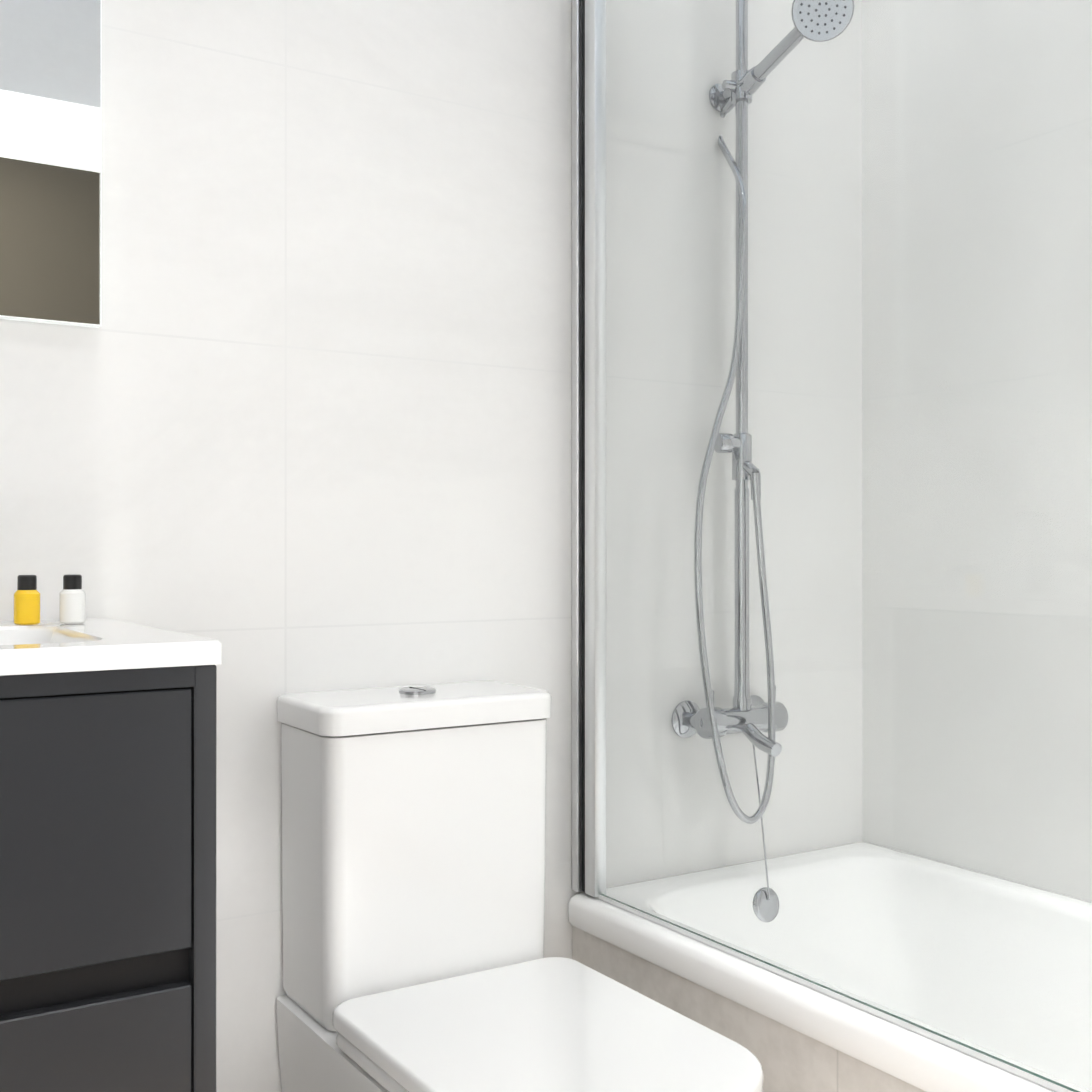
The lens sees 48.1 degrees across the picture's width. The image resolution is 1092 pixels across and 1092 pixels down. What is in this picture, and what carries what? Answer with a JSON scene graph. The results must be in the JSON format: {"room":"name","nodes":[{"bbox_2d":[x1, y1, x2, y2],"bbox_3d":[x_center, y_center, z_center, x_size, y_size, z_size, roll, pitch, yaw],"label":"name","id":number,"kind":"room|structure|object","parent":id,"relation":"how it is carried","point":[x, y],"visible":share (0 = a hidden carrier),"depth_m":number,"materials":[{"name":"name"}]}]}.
{"room":"bathroom","nodes":[
{"label":"bathroom","id":0,"kind":"room"},
{"bbox_2d":[0,0,861,1091],"bbox_3d":[-0.339,-0.236,1.796,2.370,2.565,0.100,0,0,-32],"label":"wall","id":1,"kind":"structure","parent":0,"point":[292,414],"depth_m":1.85,"materials":[{"name":"tile"}]},
{"bbox_2d":[0,0,101,327],"bbox_3d":[-0.864,-0.711,1.391,0.688,0.857,0.019,0,0,-32],"label":"mirror","id":2,"kind":"object","parent":1,"relation":"attached to","point":[50,161],"visible":1,"depth_m":1.53,"materials":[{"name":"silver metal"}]},
{"bbox_2d":[862,0,1091,901],"bbox_3d":[1.134,-0.236,1.595,0.100,2.565,1.820,0,0,-32],"label":"wall","id":3,"kind":"structure","parent":0,"point":[1013,394],"depth_m":2.11,"materials":[{"name":"tile"}]},
{"bbox_3d":[0.546,1.074,0.401,2.370,0.060,3.400,0,0,-32],"label":"floor","id":4,"kind":"structure","parent":0,"visible":0},
{"bbox_2d":[0,574,221,1091],"bbox_3d":[-0.739,0.487,1.203,0.708,1.117,0.463,0,0,-32],"label":"bathroom vanity","id":5,"kind":"object","parent":4,"relation":"on","point":[108,745],"visible":1,"depth_m":1.15,"materials":[{"name":"dark grey painted wood"},{"name":"white ceramic"}]},
{"bbox_2d":[276,680,762,1091],"bbox_3d":[-0.052,0.623,1.519,0.362,0.846,0.667,0,0,-32],"label":"toilet","id":6,"kind":"object","parent":4,"relation":"on","point":[413,861],"visible":1,"depth_m":1.60,"materials":[{"name":"white ceramic"}]},
{"bbox_2d":[568,0,1091,1091],"bbox_3d":[0.766,-0.041,1.443,0.678,2.175,1.719,0,0,-32],"label":"bathtub","id":7,"kind":"object","parent":4,"relation":"on","point":[860,966],"visible":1,"depth_m":1.93,"materials":[{"name":"white plastic"}]}
]}

